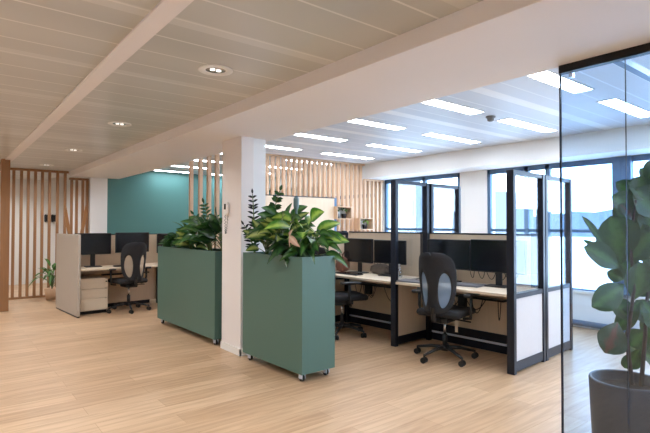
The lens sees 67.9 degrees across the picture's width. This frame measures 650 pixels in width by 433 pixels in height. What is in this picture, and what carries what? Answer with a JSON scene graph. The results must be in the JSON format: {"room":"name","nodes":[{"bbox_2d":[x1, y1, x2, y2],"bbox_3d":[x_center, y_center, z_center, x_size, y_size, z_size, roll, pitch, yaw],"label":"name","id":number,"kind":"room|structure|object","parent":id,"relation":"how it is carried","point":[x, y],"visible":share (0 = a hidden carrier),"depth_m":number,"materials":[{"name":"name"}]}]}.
{"room":"open-plan office","nodes":[
{"label":"open-plan office","id":0,"kind":"room"},
{"bbox_2d":[9,177,63,284],"bbox_3d":[-6.589,0.234,11.495,10.000,2.660,0.200,1,-1,-38],"label":"wall","id":1,"kind":"structure","parent":0,"point":[61,179],"depth_m":11.21,"materials":[{"name":"white paint"}]},
{"bbox_2d":[51,214,55,221],"bbox_3d":[-6.431,0.043,11.445,0.100,0.180,0.079,1,-1,-38],"label":"wall phone","id":2,"kind":"object","parent":1,"relation":"attached to","point":[53,217],"visible":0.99,"depth_m":11.44,"materials":[{"name":"black plastic"}]},
{"bbox_2d":[66,175,107,233],"bbox_3d":[-5.343,0.252,10.684,0.320,2.600,2.620,1,-1,-38],"label":"wall","id":3,"kind":"structure","parent":0,"point":[97,210],"depth_m":9.71,"materials":[{"name":"white paint"}]},
{"bbox_2d":[107,171,275,233],"bbox_3d":[-2.826,0.303,11.101,4.138,2.520,0.100,1,-1,-38],"label":"wall","id":4,"kind":"structure","parent":0,"point":[152,202],"depth_m":10.36,"materials":[{"name":"paint"}]},
{"bbox_2d":[222,136,253,348],"bbox_3d":[-0.960,0.308,5.291,0.150,2.310,0.436,1,-1,-38],"label":"column","id":5,"kind":"structure","parent":0,"point":[238,153],"depth_m":5.17,"materials":[{"name":"paint"}]},
{"bbox_2d":[224,202,228,233],"bbox_3d":[-1.078,0.016,5.289,0.040,0.346,0.110,1,-1,-38],"label":"handset","id":6,"kind":"object","parent":5,"relation":"attached to","point":[226,204],"visible":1,"depth_m":5.28,"materials":[{"name":"white plastic"}]},
{"bbox_2d":[220,341,247,355],"bbox_3d":[-0.963,1.425,5.262,0.162,0.075,0.448,1,-1,-38],"label":"baseboard","id":7,"kind":"structure","parent":5,"relation":"attached to","point":[223,345],"depth_m":5.17,"materials":[{"name":"white"}]},
{"bbox_2d":[0,0,482,180],"bbox_3d":[-3.202,-1.012,3.220,4.970,0.072,17.000,1,-1,-38],"label":"ceiling","id":8,"kind":"structure","parent":0,"point":[48,47],"depth_m":2.98,"materials":[{"name":"metal"}]},
{"bbox_2d":[64,149,81,151],"bbox_3d":[-3.498,-0.922,6.715,0.230,0.008,0.230,1,-1,-38],"label":"recessed light","id":9,"kind":"object","parent":8,"relation":"in","point":[73,150],"visible":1,"depth_m":6.73,"materials":[{"name":"white"}]},
{"bbox_2d":[108,122,130,126],"bbox_3d":[-2.116,-0.951,4.978,0.230,0.008,0.230,1,-1,-38],"label":"recessed light","id":10,"kind":"object","parent":8,"relation":"in","point":[120,124],"visible":1,"depth_m":4.98,"materials":[{"name":"white metal"}]},
{"bbox_2d":[198,64,232,75],"bbox_3d":[-0.734,-0.980,3.240,0.230,0.008,0.230,1,-1,-38],"label":"recessed light","id":11,"kind":"object","parent":8,"relation":"in","point":[210,69],"visible":1,"depth_m":3.23,"materials":[{"name":"white metal"}]},
{"bbox_2d":[253,138,265,251],"bbox_3d":[-0.846,0.310,5.404,0.170,2.310,0.400,1,-1,-38],"label":"column","id":12,"kind":"structure","parent":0,"point":[259,190],"depth_m":5.27,"materials":[{"name":"white paint"}]},
{"bbox_2d":[0,282,649,432],"bbox_3d":[-1.277,1.502,4.710,9.900,0.100,17.000,1,-1,-38],"label":"floor","id":13,"kind":"structure","parent":0,"point":[119,371],"depth_m":4.19,"materials":[{"name":"brown wood"}]},
{"bbox_2d":[0,159,88,311],"bbox_3d":[-4.931,0.311,8.634,1.565,2.410,1.440,1,-1,-38],"label":"screen","id":14,"kind":"object","parent":13,"relation":"on","point":[5,168],"visible":0.73,"depth_m":8.98,"materials":[{"name":"brown wood"}]},
{"bbox_2d":[44,287,55,299],"bbox_3d":[-5.034,1.420,8.905,0.260,0.200,0.260,1,-1,-38],"label":"plant pot","id":15,"kind":"object","parent":13,"relation":"on","point":[50,293],"visible":0.74,"depth_m":8.81,"materials":[{"name":"beige ceramic"}]},
{"bbox_2d":[28,259,55,287],"bbox_3d":[-5.042,1.063,8.886,0.675,0.556,0.815,-1,-1,32],"label":"spathiphyllum","id":16,"kind":"object","parent":15,"relation":"in","point":[50,273],"visible":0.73,"depth_m":8.87,"materials":[{"name":"green plant"}]},
{"bbox_2d":[56,233,80,317],"bbox_3d":[-4.006,0.885,7.518,0.041,1.225,1.160,1,-1,-43],"label":"end panel","id":17,"kind":"object","parent":13,"relation":"on","point":[68,246],"visible":1,"depth_m":7.41,"materials":[{"name":"beige fabric"}]},
{"bbox_2d":[80,275,107,314],"bbox_3d":[-3.714,1.227,7.619,0.400,0.545,0.524,1,-1,-41],"label":"drawer unit","id":18,"kind":"object","parent":13,"relation":"on","point":[93,288],"visible":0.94,"depth_m":7.43,"materials":[{"name":"brown wood"}]},
{"bbox_2d":[80,234,157,306],"bbox_3d":[-3.529,0.902,8.148,1.450,1.215,0.040,1,-1,-41],"label":"screen","id":19,"kind":"object","parent":13,"relation":"on","point":[144,293],"visible":0.19,"depth_m":8.19,"materials":[{"name":"beige fabric"}]},
{"bbox_2d":[81,262,157,302],"bbox_3d":[-3.306,1.155,7.891,1.450,0.700,0.620,1,-1,-41],"label":"desk","id":20,"kind":"object","parent":13,"relation":"on","point":[104,267],"visible":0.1,"depth_m":7.88,"materials":[{"name":"brown wood"}]},
{"bbox_2d":[75,233,110,266],"bbox_3d":[-3.696,0.534,7.703,0.530,0.535,0.180,1,-1,-35],"label":"monitor","id":21,"kind":"object","parent":20,"relation":"on","point":[92,244],"visible":0.93,"depth_m":7.71,"materials":[{"name":"black plastic"}]},
{"bbox_2d":[101,271,148,275],"bbox_3d":[-3.323,0.948,8.066,0.750,0.020,0.100,1,-1,-41],"label":"cable tray","id":22,"kind":"object","parent":20,"relation":"on","point":[144,271],"depth_m":7.93,"materials":[{"name":"black metal"}]},
{"bbox_2d":[115,232,148,252],"bbox_3d":[-3.244,0.539,8.143,0.560,0.542,0.180,1,-1,-43],"label":"monitor","id":23,"kind":"object","parent":20,"relation":"on","point":[121,238],"visible":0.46,"depth_m":8.09,"materials":[{"name":"black plastic"}]},
{"bbox_2d":[106,242,150,313],"bbox_3d":[-3.134,0.951,7.704,0.653,1.102,0.664,-1,-1,44],"label":"swivel chair","id":24,"kind":"object","parent":13,"relation":"on","point":[133,254],"visible":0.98,"depth_m":7.51,"materials":[{"name":"black fabric"}]},
{"bbox_2d":[157,246,221,344],"bbox_3d":[-1.656,0.943,6.208,0.350,1.070,1.700,1,-1,-40],"label":"planter","id":25,"kind":"object","parent":13,"relation":"on","point":[189,280],"visible":0.73,"depth_m":5.90,"materials":[{"name":"green paint"}]},
{"bbox_2d":[158,232,195,248],"bbox_3d":[-1.999,0.333,6.662,0.507,0.256,0.546,1,-1,-38],"label":"spathiphyllum","id":26,"kind":"object","parent":25,"relation":"in","point":[165,243],"visible":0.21,"depth_m":6.58,"materials":[{"name":"green plant"}]},
{"bbox_2d":[175,231,207,250],"bbox_3d":[-1.750,0.312,6.169,0.419,0.268,0.373,0,-1,25],"label":"dieffenbachia","id":27,"kind":"object","parent":25,"relation":"on","point":[180,234],"visible":0.62,"depth_m":6.17,"materials":[{"name":"green plant"}]},
{"bbox_2d":[166,222,218,248],"bbox_3d":[-1.715,0.241,6.379,0.752,0.411,0.729,1,-1,-38],"label":"dracaena","id":28,"kind":"object","parent":25,"relation":"on","point":[184,224],"visible":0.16,"depth_m":6.29,"materials":[{"name":"green plant"}]},
{"bbox_2d":[171,227,216,249],"bbox_3d":[-1.685,0.258,6.272,0.630,0.375,0.537,1,-1,-38],"label":"spathiphyllum","id":29,"kind":"object","parent":25,"relation":"on","point":[176,241],"visible":0.23,"depth_m":6.17,"materials":[{"name":"green plant"}]},
{"bbox_2d":[178,214,221,250],"bbox_3d":[-1.428,0.208,5.963,0.782,0.464,0.679,1,-1,-38],"label":"dieffenbachia","id":30,"kind":"object","parent":25,"relation":"on","point":[192,225],"visible":0.44,"depth_m":5.90,"materials":[{"name":"green plant"}]},
{"bbox_2d":[190,198,216,250],"bbox_3d":[-1.475,0.105,5.882,0.335,0.669,0.030,0,-1,-2],"label":"plant","id":31,"kind":"object","parent":25,"relation":"on","point":[206,204],"visible":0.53,"depth_m":5.89,"materials":[{"name":"green plant"}]},
{"bbox_2d":[190,207,221,250],"bbox_3d":[-1.217,0.161,5.769,0.743,0.553,0.651,0,-1,13],"label":"dieffenbachia","id":32,"kind":"object","parent":25,"relation":"on","point":[204,235],"visible":0.43,"depth_m":5.67,"materials":[{"name":"green plant"}]},
{"bbox_2d":[189,154,219,248],"bbox_3d":[-1.433,0.223,6.473,0.050,2.520,1.850,1,-1,-38],"label":"screen","id":33,"kind":"object","parent":13,"relation":"on","point":[217,156],"visible":0.02,"depth_m":6.70,"materials":[{"name":"brown wood"}]},
{"bbox_2d":[243,251,334,380],"bbox_3d":[-0.375,0.908,4.672,0.375,1.090,1.000,1,-1,-40],"label":"planter","id":34,"kind":"object","parent":13,"relation":"on","point":[289,312],"visible":0.99,"depth_m":4.37,"materials":[{"name":"green paint"}]},
{"bbox_2d":[240,189,259,252],"bbox_3d":[-0.750,0.059,4.912,0.218,0.697,0.038,0,-1,-6],"label":"plant","id":35,"kind":"object","parent":34,"relation":"on","point":[251,206],"visible":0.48,"depth_m":4.92,"materials":[{"name":"green plant"}]},
{"bbox_2d":[243,219,292,253],"bbox_3d":[-0.586,0.192,4.826,0.574,0.430,0.394,1,-1,-38],"label":"dieffenbachia","id":36,"kind":"object","parent":34,"relation":"in","point":[253,247],"visible":0.37,"depth_m":4.80,"materials":[{"name":"green plant"}]},
{"bbox_2d":[260,185,283,244],"bbox_3d":[-0.541,0.042,4.894,0.264,0.730,0.029,0,-1,0],"label":"plant","id":37,"kind":"object","parent":34,"relation":"on","point":[276,199],"visible":0.23,"depth_m":4.90,"materials":[{"name":"green plant"}]},
{"bbox_2d":[244,203,315,254],"bbox_3d":[-0.384,0.135,4.708,0.672,0.540,0.624,1,-1,-38],"label":"dieffenbachia","id":38,"kind":"object","parent":34,"relation":"in","point":[269,210],"visible":0.34,"depth_m":4.63,"materials":[{"name":"green plant"}]},
{"bbox_2d":[246,211,316,255],"bbox_3d":[-0.423,0.176,4.596,0.676,0.453,0.659,0,-1,15],"label":"dieffenbachia","id":39,"kind":"object","parent":34,"relation":"on","point":[258,233],"visible":0.5,"depth_m":4.54,"materials":[{"name":"green plant"}]},
{"bbox_2d":[264,233,315,267],"bbox_3d":[-0.321,0.307,4.539,0.482,0.309,0.560,0,-1,-12],"label":"spathiphyllum","id":40,"kind":"object","parent":34,"relation":"in","point":[278,247],"visible":0.38,"depth_m":4.38,"materials":[{"name":"green plant"}]},
{"bbox_2d":[293,197,298,256],"bbox_3d":[-0.274,0.106,4.587,0.054,0.590,0.053,1,-1,-38],"label":"post","id":41,"kind":"object","parent":34,"relation":"in","point":[296,199],"visible":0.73,"depth_m":4.57,"materials":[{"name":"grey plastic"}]},
{"bbox_2d":[264,207,348,248],"bbox_3d":[-0.240,0.162,4.514,0.836,0.480,0.743,1,-1,-38],"label":"dieffenbachia","id":42,"kind":"object","parent":34,"relation":"on","point":[315,213],"visible":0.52,"depth_m":4.46,"materials":[{"name":"green plant"}]},
{"bbox_2d":[280,228,347,266],"bbox_3d":[-0.142,0.306,4.438,0.586,0.392,0.602,1,-1,-38],"label":"spathiphyllum","id":43,"kind":"object","parent":34,"relation":"in","point":[316,242],"visible":0.8,"depth_m":4.35,"materials":[{"name":"green plant"}]},
{"bbox_2d":[289,230,299,246],"bbox_3d":[-0.276,0.195,4.228,0.066,0.160,0.135,1,-1,-38],"label":"dry leaf","id":44,"kind":"object","parent":43,"relation":"attached to","point":[292,240],"visible":1,"depth_m":4.22,"materials":[{"name":"brown plant"}]},
{"bbox_2d":[265,194,336,250],"bbox_3d":[-0.429,0.586,8.064,1.580,1.855,0.050,1,-1,-38],"label":"partition panel","id":45,"kind":"object","parent":13,"relation":"on","point":[326,204],"visible":0.24,"depth_m":8.24,"materials":[{"name":"beige fabric"},{"name":"brushed aluminium"}]},
{"bbox_2d":[222,153,383,237],"bbox_3d":[-0.229,0.259,8.357,3.450,2.520,0.080,1,-1,-38],"label":"screen","id":46,"kind":"object","parent":13,"relation":"on","point":[357,186],"visible":0.31,"depth_m":8.59,"materials":[{"name":"brown wood"}]},
{"bbox_2d":[334,206,351,218],"bbox_3d":[0.296,-0.063,8.619,0.350,0.225,0.170,1,-1,-38],"label":"shelf box","id":47,"kind":"object","parent":46,"relation":"attached to","point":[349,212],"visible":0.77,"depth_m":8.65,"materials":[{"name":"brown wood"}]},
{"bbox_2d":[339,208,347,217],"bbox_3d":[0.353,-0.068,8.661,0.176,0.207,0.250,0,-1,20],"label":"potted plant","id":48,"kind":"object","parent":47,"relation":"in","point":[346,210],"visible":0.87,"depth_m":8.61,"materials":[{"name":"green plant"}]},
{"bbox_2d":[354,218,372,229],"bbox_3d":[0.714,0.139,8.949,0.340,0.215,0.170,1,-1,-38],"label":"shelf box","id":49,"kind":"object","parent":46,"relation":"attached to","point":[358,223],"visible":0.89,"depth_m":8.89,"materials":[{"name":"brown wood"}]},
{"bbox_2d":[361,219,369,228],"bbox_3d":[0.743,0.128,8.973,0.240,0.208,0.214,0,-1,29],"label":"potted plant","id":50,"kind":"object","parent":49,"relation":"in","point":[364,226],"visible":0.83,"depth_m":8.93,"materials":[{"name":"green plant"}]},
{"bbox_2d":[314,232,347,321],"bbox_3d":[0.074,0.855,6.712,0.645,1.270,0.072,1,-1,-42],"label":"partition panel","id":51,"kind":"object","parent":13,"relation":"on","point":[338,287],"visible":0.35,"depth_m":6.79,"materials":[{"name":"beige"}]},
{"bbox_2d":[317,247,368,339],"bbox_3d":[0.205,0.928,6.063,0.653,1.102,0.664,0,-1,-18],"label":"swivel chair","id":52,"kind":"object","parent":13,"relation":"on","point":[342,298],"visible":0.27,"depth_m":5.90,"materials":[{"name":"black plastic"}]},
{"bbox_2d":[335,270,418,322],"bbox_3d":[0.536,1.116,6.191,0.650,0.732,1.303,1,-1,-42],"label":"desk","id":53,"kind":"object","parent":13,"relation":"on","point":[373,277],"visible":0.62,"depth_m":6.16,"materials":[{"name":"brown wood"}]},
{"bbox_2d":[336,251,349,271],"bbox_3d":[0.244,0.616,6.673,0.169,0.283,0.174,1,-1,-42],"label":"handbag","id":54,"kind":"object","parent":53,"relation":"on","point":[340,267],"visible":0.75,"depth_m":6.62,"materials":[{"name":"brown leather"}]},
{"bbox_2d":[335,271,362,275],"bbox_3d":[0.306,0.739,6.279,0.130,0.019,0.400,1,-1,-42],"label":"keyboard","id":55,"kind":"object","parent":53,"relation":"on","point":[340,272],"visible":0.98,"depth_m":6.22,"materials":[{"name":"black plastic"}]},
{"bbox_2d":[344,238,373,273],"bbox_3d":[0.443,0.525,6.489,0.180,0.460,0.545,1,-1,-39],"label":"monitor","id":56,"kind":"object","parent":53,"relation":"on","point":[359,250],"visible":0.81,"depth_m":6.46,"materials":[{"name":"black plastic"}]},
{"bbox_2d":[353,281,390,287],"bbox_3d":[0.658,0.894,6.306,0.120,0.020,0.809,1,-1,-42],"label":"cable tray","id":57,"kind":"object","parent":53,"relation":"on","point":[367,285],"depth_m":6.28,"materials":[{"name":"black metal"}]},
{"bbox_2d":[370,264,388,273],"bbox_3d":[0.730,0.688,6.333,0.127,0.130,0.328,1,-1,-42],"label":"handbag","id":58,"kind":"object","parent":53,"relation":"on","point":[375,268],"visible":0.87,"depth_m":6.28,"materials":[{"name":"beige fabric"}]},
{"bbox_2d":[374,240,406,276],"bbox_3d":[0.816,0.524,6.111,0.180,0.450,0.500,1,-1,-44],"label":"monitor","id":59,"kind":"object","parent":53,"relation":"on","point":[382,248],"visible":0.74,"depth_m":6.13,"materials":[{"name":"black plastic"}]},
{"bbox_2d":[349,231,421,329],"bbox_3d":[0.789,0.841,6.427,0.063,1.290,1.308,1,-1,-42],"label":"screen","id":60,"kind":"object","parent":13,"relation":"on","point":[375,311],"visible":0.44,"depth_m":6.46,"materials":[{"name":"beige fabric"},{"name":"black metal"}]},
{"bbox_2d":[391,180,428,346],"bbox_3d":[1.010,0.531,5.695,0.645,1.885,0.072,1,-1,-42],"label":"partition panel","id":61,"kind":"object","parent":13,"relation":"on","point":[407,325],"visible":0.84,"depth_m":5.56,"materials":[{"name":"black"}]},
{"bbox_2d":[429,183,460,238],"bbox_3d":[1.525,0.540,6.166,0.660,1.885,0.072,1,-1,-42],"label":"partition panel","id":62,"kind":"object","parent":13,"relation":"on","point":[457,189],"visible":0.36,"depth_m":6.29,"materials":[{"name":"clear glass"},{"name":"pale fabric"},{"name":"black metal"}]},
{"bbox_2d":[412,252,479,366],"bbox_3d":[1.229,0.910,4.994,0.664,1.102,0.653,-1,-1,39],"label":"swivel chair","id":63,"kind":"object","parent":13,"relation":"on","point":[437,271],"visible":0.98,"depth_m":4.78,"materials":[{"name":"black plastic"}]},
{"bbox_2d":[396,279,535,339],"bbox_3d":[1.472,1.099,5.168,0.650,0.732,1.303,1,-1,-42],"label":"desk","id":64,"kind":"object","parent":13,"relation":"on","point":[493,291],"visible":0.4,"depth_m":5.02,"materials":[{"name":"brown wood"}]},
{"bbox_2d":[396,278,419,283],"bbox_3d":[0.991,0.727,5.442,0.320,0.017,0.220,-1,-1,41],"label":"laptop","id":65,"kind":"object","parent":64,"relation":"on","point":[406,279],"visible":0.6,"depth_m":5.42,"materials":[{"name":"silver metal"}]},
{"bbox_2d":[427,239,470,281],"bbox_3d":[1.405,0.500,5.498,0.180,0.478,0.580,1,-1,-41],"label":"monitor","id":66,"kind":"object","parent":64,"relation":"on","point":[459,251],"visible":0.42,"depth_m":5.41,"materials":[{"name":"black plastic"}]},
{"bbox_2d":[457,282,485,287],"bbox_3d":[1.508,0.722,5.114,0.320,0.017,0.220,-1,-1,42],"label":"laptop","id":67,"kind":"object","parent":64,"relation":"on","point":[476,285],"visible":0.73,"depth_m":5.06,"materials":[{"name":"silver metal"}]},
{"bbox_2d":[456,293,506,302],"bbox_3d":[1.594,0.877,5.284,0.120,0.020,0.809,1,-1,-42],"label":"cable tray","id":68,"kind":"object","parent":64,"relation":"on","point":[460,296],"depth_m":5.15,"materials":[{"name":"beige wood"}]},
{"bbox_2d":[470,271,518,279],"bbox_3d":[1.812,0.612,5.191,0.058,0.138,0.627,1,-1,-42],"label":"cable bundle","id":69,"kind":"object","parent":64,"relation":"on","point":[470,271],"visible":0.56,"depth_m":5.24,"materials":[{"name":"black plastic"}]},
{"bbox_2d":[471,239,526,287],"bbox_3d":[1.802,0.488,5.049,0.600,0.488,0.180,-1,-1,45],"label":"monitor","id":70,"kind":"object","parent":64,"relation":"on","point":[486,255],"visible":0.91,"depth_m":5.05,"materials":[{"name":"black plastic"}]},
{"bbox_2d":[430,233,536,353],"bbox_3d":[1.724,0.825,5.405,0.064,1.290,1.308,1,-1,-42],"label":"partition","id":71,"kind":"object","parent":13,"relation":"on","point":[485,331],"visible":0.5,"depth_m":5.33,"materials":[{"name":"beige fabric"},{"name":"black metal"}]},
{"bbox_2d":[506,170,545,374],"bbox_3d":[1.957,0.515,4.683,0.675,1.885,0.072,1,-1,-42],"label":"partition panel","id":72,"kind":"object","parent":13,"relation":"on","point":[526,310],"visible":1,"depth_m":4.61,"materials":[{"name":"black"}]},
{"bbox_2d":[545,175,572,360],"bbox_3d":[2.468,0.524,5.150,0.680,1.885,0.072,1,-1,-42],"label":"partition panel","id":73,"kind":"object","parent":13,"relation":"on","point":[553,298],"visible":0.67,"depth_m":5.21,"materials":[{"name":"black"}]},
{"bbox_2d":[559,43,649,432],"bbox_3d":[4.377,0.256,1.826,3.470,2.309,5.304,1,-1,-38],"label":"glass wall","id":74,"kind":"structure","parent":13,"relation":"on","point":[621,58],"depth_m":2.75,"materials":[{"name":"black metal"}]},
{"bbox_2d":[588,369,649,432],"bbox_3d":[1.912,1.228,3.050,0.434,0.400,0.434,1,-1,-38],"label":"plant pot","id":75,"kind":"object","parent":13,"relation":"on","point":[608,388],"visible":0.94,"depth_m":2.94,"materials":[{"name":"dark grey ceramic"}]},
{"bbox_2d":[582,160,649,386],"bbox_3d":[2.017,0.305,3.064,0.931,1.571,0.316,0,-1,-11],"label":"fiddle leaf fig","id":76,"kind":"object","parent":75,"relation":"on","point":[608,251],"visible":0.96,"depth_m":2.99,"materials":[{"name":"green plant"}]},
{"bbox_3d":[-2.212,1.175,8.858,1.450,0.700,0.620,1,-1,-41],"label":"desk","id":77,"kind":"object","parent":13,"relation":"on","visible":0},
{"bbox_2d":[157,233,176,252],"bbox_3d":[-2.707,0.558,8.577,0.560,0.520,0.180,1,-1,-41],"label":"monitor","id":78,"kind":"object","parent":77,"relation":"on","point":[160,236],"visible":0.14,"depth_m":8.42,"materials":[{"name":"black plastic"}]},
{"bbox_3d":[-3.677,1.162,8.310,1.450,0.700,0.400,1,-1,-41],"label":"desk","id":79,"kind":"object","parent":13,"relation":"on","visible":0},
{"bbox_2d":[64,205,86,233],"bbox_3d":[-4.119,0.305,7.973,0.350,1.000,0.024,1,-1,-41],"label":"wooden ornament","id":80,"kind":"object","parent":79,"relation":"on","point":[85,209],"visible":0.4,"depth_m":7.91,"materials":[{"name":"orange wood"}]},
{"bbox_2d":[70,0,649,178],"bbox_3d":[-0.108,-1.012,4.020,0.910,0.292,14.400,1,-1,-38],"label":"beam","id":81,"kind":"structure","parent":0,"point":[485,42],"depth_m":2.92,"materials":[{"name":"paint"}]},
{"bbox_2d":[157,54,649,177],"bbox_3d":[1.571,-1.081,5.389,3.460,0.060,14.450,1,-1,-38],"label":"ceiling","id":82,"kind":"structure","parent":0,"point":[524,98],"depth_m":5.30,"materials":[{"name":"white metal"}]},
{"bbox_2d":[153,170,188,172],"bbox_3d":[-3.271,-0.967,10.384,0.804,0.006,0.174,1,-1,-38],"label":"recessed light","id":83,"kind":"object","parent":82,"relation":"in","point":[153,170],"visible":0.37,"depth_m":10.37,"materials":[{"name":"white plastic"}]},
{"bbox_2d":[173,165,206,168],"bbox_3d":[-2.649,-0.980,9.602,0.804,0.006,0.174,1,-1,-38],"label":"recessed light","id":84,"kind":"object","parent":82,"relation":"in","point":[173,165],"visible":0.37,"depth_m":9.48,"materials":[{"name":"white plastic"}]},
{"bbox_2d":[266,145,302,150],"bbox_3d":[-0.701,-1.021,7.152,0.804,0.006,0.174,1,-1,-38],"label":"recessed light","id":85,"kind":"object","parent":82,"relation":"in","point":[267,146],"visible":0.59,"depth_m":7.23,"materials":[{"name":"white plastic"}]},
{"bbox_2d":[295,133,347,141],"bbox_3d":[-0.047,-1.034,6.331,0.804,0.006,0.174,1,-1,-38],"label":"recessed light","id":86,"kind":"object","parent":82,"relation":"in","point":[298,134],"visible":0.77,"depth_m":6.32,"materials":[{"name":"white plastic"}]},
{"bbox_2d":[320,152,374,159],"bbox_3d":[0.387,-1.003,8.017,1.074,0.006,0.174,1,-1,-38],"label":"recessed light","id":87,"kind":"object","parent":82,"relation":"in","point":[325,153],"visible":1,"depth_m":7.95,"materials":[{"name":"white plastic"}]},
{"bbox_2d":[346,118,405,129],"bbox_3d":[0.600,-1.048,5.517,0.804,0.006,0.174,1,-1,-38],"label":"recessed light","id":88,"kind":"object","parent":82,"relation":"in","point":[358,121],"visible":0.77,"depth_m":5.50,"materials":[{"name":"white plastic"}]},
{"bbox_2d":[365,144,420,152],"bbox_3d":[1.041,-1.017,7.196,1.074,0.006,0.174,1,-1,-38],"label":"recessed light","id":89,"kind":"object","parent":82,"relation":"in","point":[372,145],"visible":1,"depth_m":7.17,"materials":[{"name":"white plastic"}]},
{"bbox_2d":[421,132,480,143],"bbox_3d":[1.688,-1.030,6.382,1.074,0.006,0.174,1,-1,-38],"label":"recessed light","id":90,"kind":"object","parent":82,"relation":"in","point":[436,135],"visible":1,"depth_m":6.37,"materials":[{"name":"white plastic"}]},
{"bbox_2d":[420,99,485,114],"bbox_3d":[1.254,-1.061,4.695,0.804,0.006,0.174,1,-1,-38],"label":"recessed light","id":91,"kind":"object","parent":82,"relation":"in","point":[434,102],"visible":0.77,"depth_m":4.66,"materials":[{"name":"white plastic"}]},
{"bbox_2d":[486,115,495,121],"bbox_3d":[1.748,-1.028,5.101,0.100,0.056,0.100,1,-1,-38],"label":"ceiling sensor","id":92,"kind":"object","parent":82,"relation":"attached to","point":[489,118],"visible":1,"depth_m":5.07,"materials":[{"name":"grey plastic"}]},
{"bbox_2d":[495,118,557,132],"bbox_3d":[2.342,-1.044,5.560,1.074,0.006,0.174,1,-1,-38],"label":"recessed light","id":93,"kind":"object","parent":82,"relation":"in","point":[511,121],"visible":1,"depth_m":5.54,"materials":[{"name":"white plastic"}]},
{"bbox_2d":[526,70,594,93],"bbox_3d":[1.901,-1.074,3.881,0.804,0.006,0.174,1,-1,-38],"label":"recessed light","id":94,"kind":"object","parent":82,"relation":"in","point":[548,77],"visible":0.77,"depth_m":3.84,"materials":[{"name":"white plastic"}]},
{"bbox_2d":[597,98,649,117],"bbox_3d":[2.989,-1.057,4.746,1.074,0.006,0.174,1,-1,-38],"label":"recessed light","id":95,"kind":"object","parent":82,"relation":"in","point":[615,103],"visible":1,"depth_m":4.68,"materials":[{"name":"white plastic"}]},
{"bbox_2d":[269,124,649,190],"bbox_3d":[3.195,-0.941,6.646,0.750,0.370,14.400,1,-1,-38],"label":"wall","id":96,"kind":"structure","parent":0,"point":[610,143],"depth_m":6.75,"materials":[{"name":"white paint"}]},
{"bbox_2d":[280,170,639,329],"bbox_3d":[3.396,0.370,6.785,0.230,2.255,14.400,1,-1,-38],"label":"wall","id":97,"kind":"structure","parent":0,"point":[473,184],"depth_m":7.79,"materials":[{"name":"white paint"}]},
{"bbox_2d":[385,173,459,231],"bbox_3d":[1.734,0.169,8.763,0.065,1.802,1.760,1,-1,-38],"label":"window","id":98,"kind":"structure","parent":97,"relation":"in","point":[423,179],"depth_m":8.83,"materials":[{"name":"blue"}]},
{"bbox_2d":[487,156,621,291],"bbox_3d":[3.187,0.138,6.903,0.105,1.802,1.940,1,-1,-38],"label":"window","id":99,"kind":"structure","parent":97,"relation":"in","point":[615,161],"depth_m":6.89,"materials":[{"name":"blue"}]},
{"bbox_2d":[573,319,635,332],"bbox_3d":[5.114,1.387,4.332,0.108,0.076,8.250,1,-1,-38],"label":"trim","id":100,"kind":"structure","parent":97,"relation":"attached to","point":[575,322],"depth_m":6.33,"materials":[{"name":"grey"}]},
{"bbox_2d":[573,290,649,300],"bbox_3d":[5.187,0.980,4.359,0.090,0.035,8.390,1,-1,-38],"label":"sill","id":101,"kind":"structure","parent":97,"relation":"attached to","point":[574,291],"depth_m":6.41,"materials":[{"name":"white"}]},
{"bbox_2d":[621,154,649,297],"bbox_3d":[5.799,0.084,3.621,0.105,1.802,6.450,1,-1,-38],"label":"window","id":102,"kind":"structure","parent":97,"relation":"in","point":[645,157],"depth_m":6.06,"materials":[{"name":"blue"}]},
{"label":"outside","id":103,"kind":"structure","parent":0,"visible":0},
{"bbox_2d":[398,184,454,232],"bbox_3d":[10.093,5.750,48.187,8.080,17.000,9.000,1,-1,-38],"label":"apartment building","id":104,"kind":"structure","parent":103,"point":[409,197],"depth_m":43.86,"materials":[{"name":"grey"}]},
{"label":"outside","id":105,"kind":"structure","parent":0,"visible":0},
{"bbox_2d":[495,191,533,233],"bbox_3d":[16.834,5.975,46.133,8.080,16.500,2.500,1,-1,-38],"label":"apartment building","id":106,"kind":"structure","parent":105,"point":[500,196],"depth_m":44.76,"materials":[{"name":"grey"}]},
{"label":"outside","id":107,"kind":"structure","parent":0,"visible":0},
{"bbox_2d":[534,209,611,236],"bbox_3d":[51.185,7.198,152.410,30.000,17.975,295.000,1,-1,-38],"label":"hills","id":108,"kind":"structure","parent":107,"point":[596,218],"depth_m":117.37,"materials":[{"name":"blue"}]},
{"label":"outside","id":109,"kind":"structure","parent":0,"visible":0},
{"bbox_2d":[552,274,612,289],"bbox_3d":[5.103,1.651,10.421,7.000,0.130,38.000,1,-1,-38],"label":"floor","id":110,"kind":"structure","parent":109,"point":[588,283],"depth_m":12.01,"materials":[{"name":"white"}]},
{"bbox_2d":[581,254,608,287],"bbox_3d":[5.049,1.131,9.041,0.468,0.861,0.484,0,-1,29],"label":"chair","id":111,"kind":"object","parent":110,"relation":"on","point":[589,268],"visible":0.48,"depth_m":8.87,"materials":[{"name":"white"}]},
{"bbox_2d":[552,236,641,275],"bbox_3d":[7.765,1.093,12.548,0.200,1.070,38.000,1,-1,-38],"label":"parapet","id":112,"kind":"object","parent":110,"relation":"on","point":[578,244],"depth_m":13.45,"materials":[{"name":"white"}]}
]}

